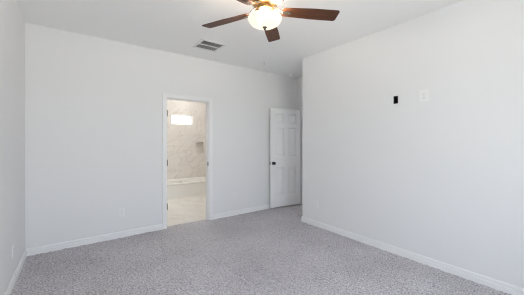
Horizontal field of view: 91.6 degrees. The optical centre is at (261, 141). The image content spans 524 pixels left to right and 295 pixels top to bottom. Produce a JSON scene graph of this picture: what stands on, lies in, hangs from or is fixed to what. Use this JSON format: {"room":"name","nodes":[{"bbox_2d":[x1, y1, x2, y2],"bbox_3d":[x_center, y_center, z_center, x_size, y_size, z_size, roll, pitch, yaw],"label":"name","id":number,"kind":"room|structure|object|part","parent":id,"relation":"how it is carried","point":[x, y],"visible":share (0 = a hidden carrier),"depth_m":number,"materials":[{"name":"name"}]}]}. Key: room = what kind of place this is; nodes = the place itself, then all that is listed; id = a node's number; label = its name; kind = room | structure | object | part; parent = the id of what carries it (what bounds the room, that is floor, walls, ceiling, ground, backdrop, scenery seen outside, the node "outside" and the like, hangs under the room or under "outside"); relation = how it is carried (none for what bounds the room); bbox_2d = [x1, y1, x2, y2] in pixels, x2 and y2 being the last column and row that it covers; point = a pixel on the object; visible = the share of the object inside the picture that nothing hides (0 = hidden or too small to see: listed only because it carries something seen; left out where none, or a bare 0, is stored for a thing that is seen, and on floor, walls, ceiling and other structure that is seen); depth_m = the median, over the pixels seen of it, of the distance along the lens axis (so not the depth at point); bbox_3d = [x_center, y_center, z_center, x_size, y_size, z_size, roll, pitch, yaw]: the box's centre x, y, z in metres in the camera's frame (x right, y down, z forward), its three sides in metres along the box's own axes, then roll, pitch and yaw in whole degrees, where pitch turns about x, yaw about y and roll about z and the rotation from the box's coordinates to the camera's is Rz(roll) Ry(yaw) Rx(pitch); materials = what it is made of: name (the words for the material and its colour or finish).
{"room":"empty bedroom","nodes":[
{"label":"empty bedroom","id":0,"kind":"room"},
{"bbox_2d":[0,0,24,294],"bbox_3d":[-1.295,-0.016,0.877,0.120,2.778,5.189,0,0,-36],"label":"wall","id":1,"kind":"structure","parent":0,"point":[12,23],"depth_m":2.38,"materials":[{"name":"white paint"}]},
{"bbox_2d":[4,249,26,294],"bbox_3d":[-1.276,1.302,0.965,0.016,0.089,5.068,0,0,-36],"label":"baseboard","id":2,"kind":"structure","parent":1,"relation":"attached to","point":[10,288],"depth_m":2.48,"materials":[{"name":"white wood"}]},
{"bbox_2d":[25,23,296,248],"bbox_3d":[-0.592,-0.016,4.694,5.782,2.778,0.120,0,0,-36],"label":"wall","id":3,"kind":"structure","parent":0,"point":[93,105],"depth_m":3.57,"materials":[{"name":"white paint"}]},
{"bbox_2d":[119,208,124,216],"bbox_3d":[-1.975,0.993,3.594,0.070,0.115,0.009,0,0,-36],"label":"wall outlet","id":4,"kind":"object","parent":3,"relation":"attached to","point":[122,210],"visible":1,"depth_m":3.59,"materials":[{"name":"white plastic"}]},
{"bbox_2d":[26,204,274,255],"bbox_3d":[-1.006,1.302,4.304,4.412,0.089,0.016,0,0,-36],"label":"baseboard","id":5,"kind":"structure","parent":3,"relation":"attached to","point":[100,238],"depth_m":3.51,"materials":[{"name":"white wood"}]},
{"bbox_2d":[162,93,212,228],"bbox_3d":[-1.231,0.296,4.218,0.836,2.102,0.156,0,0,-36],"label":"trim","id":6,"kind":"structure","parent":3,"relation":"attached to","point":[209,101],"depth_m":4.29,"materials":[{"name":"white wood"}]},
{"bbox_2d":[270,108,299,207],"bbox_3d":[0.494,0.315,5.264,0.749,1.993,0.160,0,0,-29],"label":"door","id":7,"kind":"structure","parent":3,"relation":"in","point":[284,123],"depth_m":5.24,"materials":[{"name":"white paint"}]},
{"bbox_2d":[167,99,205,178],"bbox_3d":[-2.409,-0.016,6.772,2.160,2.778,0.120,0,0,-36],"label":"wall","id":8,"kind":"structure","parent":0,"point":[183,159],"depth_m":6.96,"materials":[{"name":"tile"}]},
{"bbox_2d":[171,114,191,124],"bbox_3d":[-2.205,-0.602,6.947,0.576,0.260,0.040,0,0,-36],"label":"window","id":9,"kind":"structure","parent":8,"relation":"in","point":[171,114],"depth_m":6.98,"materials":[{"name":"white"}]},
{"bbox_2d":[196,142,201,152],"bbox_3d":[-1.823,0.161,7.286,0.237,0.325,0.012,0,0,-36],"label":"shelf niche","id":10,"kind":"object","parent":8,"relation":"attached to","point":[198,144],"depth_m":7.29,"materials":[{"name":"tile"}]},
{"bbox_2d":[16,0,462,77],"bbox_3d":[0.191,-1.455,3.632,5.782,0.100,8.260,0,0,-36],"label":"ceiling","id":11,"kind":"structure","parent":0,"point":[173,26],"depth_m":3.05,"materials":[{"name":"white paint"}]},
{"bbox_2d":[192,39,225,51],"bbox_3d":[-0.770,-1.400,3.716,0.370,0.010,0.370,0,0,-36],"label":"ceiling vent","id":12,"kind":"object","parent":11,"relation":"in","point":[203,44],"visible":1,"depth_m":3.71,"materials":[{"name":"white metal"}]},
{"bbox_3d":[-0.770,-1.404,3.716,0.304,0.001,0.304,0,0,-36],"label":"duct plate","id":13,"kind":"part","parent":12,"relation":"part of","materials":[{"name":"grey metal"}]},
{"bbox_2d":[202,0,339,41],"bbox_3d":[0.015,-1.187,2.179,1.268,0.437,1.278,0,0,-36],"label":"ceiling fan","id":14,"kind":"object","parent":11,"relation":"hanging from","point":[265,17],"visible":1,"depth_m":2.23,"materials":[{"name":"brown wood"}]},
{"bbox_3d":[-0.334,-1.139,2.404,0.510,0.006,0.136,0,12,28],"label":"blade","id":15,"kind":"part","parent":14,"relation":"part of","materials":[{"name":"brown wood"}]},
{"bbox_3d":[-0.268,-1.139,1.930,0.510,0.006,0.136,0,12,-44],"label":"blade","id":16,"kind":"part","parent":14,"relation":"part of","materials":[{"name":"brown wood"}]},
{"bbox_3d":[0.025,-1.037,2.212,0.293,0.084,0.293,0,0,-36],"label":"lamp shade","id":17,"kind":"part","parent":14,"relation":"part of","materials":[{"name":"beige glass"}]},
{"bbox_3d":[0.096,-1.139,2.613,0.136,0.006,0.510,-12,-2,10],"label":"blade","id":18,"kind":"part","parent":14,"relation":"part of","materials":[{"name":"brown wood"}]},
{"bbox_3d":[0.428,-1.139,2.269,0.510,0.006,0.136,0,-12,-8],"label":"blade","id":19,"kind":"part","parent":14,"relation":"part of","materials":[{"name":"brown wood"}]},
{"bbox_2d":[11,195,510,294],"bbox_3d":[0.141,1.363,3.688,5.628,0.060,7.870,0,0,-36],"label":"floor","id":20,"kind":"structure","parent":0,"point":[271,251],"depth_m":2.79,"materials":[{"name":"grey carpet"}]},
{"bbox_2d":[167,218,205,226],"bbox_3d":[-1.255,1.351,4.250,0.696,0.024,0.046,0,0,-36],"label":"threshold","id":21,"kind":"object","parent":20,"relation":"on","point":[205,218],"depth_m":4.24,"materials":[{"name":"stone"}]},
{"bbox_2d":[167,176,205,199],"bbox_3d":[-1.988,1.158,6.534,1.521,0.370,0.758,0,0,-36],"label":"bathtub","id":22,"kind":"object","parent":20,"relation":"on","point":[191,186],"visible":0.54,"depth_m":6.27,"materials":[{"name":"white ceramic"}]},
{"bbox_2d":[297,77,302,109],"bbox_3d":[1.111,-0.016,5.250,0.120,2.778,1.005,0,0,-36],"label":"wall","id":23,"kind":"structure","parent":0,"point":[300,79],"depth_m":5.55,"materials":[{"name":"white paint"}]},
{"bbox_2d":[300,107,302,204],"bbox_3d":[1.137,0.295,5.211,0.155,2.104,0.850,0,0,-36],"label":"trim","id":24,"kind":"structure","parent":23,"relation":"attached to","point":[301,108],"depth_m":5.48,"materials":[{"name":"white wood"}]},
{"bbox_2d":[303,0,523,287],"bbox_3d":[1.975,-0.016,2.663,0.120,2.778,4.184,0,0,-36],"label":"wall","id":25,"kind":"structure","parent":0,"point":[441,178],"depth_m":2.76,"materials":[{"name":"white paint"}]},
{"bbox_2d":[394,96,397,103],"bbox_3d":[1.631,-0.506,3.080,0.064,0.092,0.052,0,0,-36],"label":"junction box","id":26,"kind":"object","parent":25,"relation":"attached to","point":[395,97],"visible":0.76,"depth_m":3.10,"materials":[{"name":"black plastic"}]},
{"bbox_2d":[301,216,523,294],"bbox_3d":[2.218,1.302,2.927,0.856,0.089,4.080,0,0,-36],"label":"baseboard","id":27,"kind":"structure","parent":25,"relation":"attached to","point":[498,285],"depth_m":2.76,"materials":[{"name":"white wood"}]},
{"bbox_2d":[419,89,428,102],"bbox_3d":[1.786,-0.507,2.811,0.009,0.135,0.095,0,0,-36],"label":"wall outlet","id":28,"kind":"object","parent":25,"relation":"attached to","point":[423,94],"visible":1,"depth_m":2.81,"materials":[{"name":"white plastic"}]}
]}

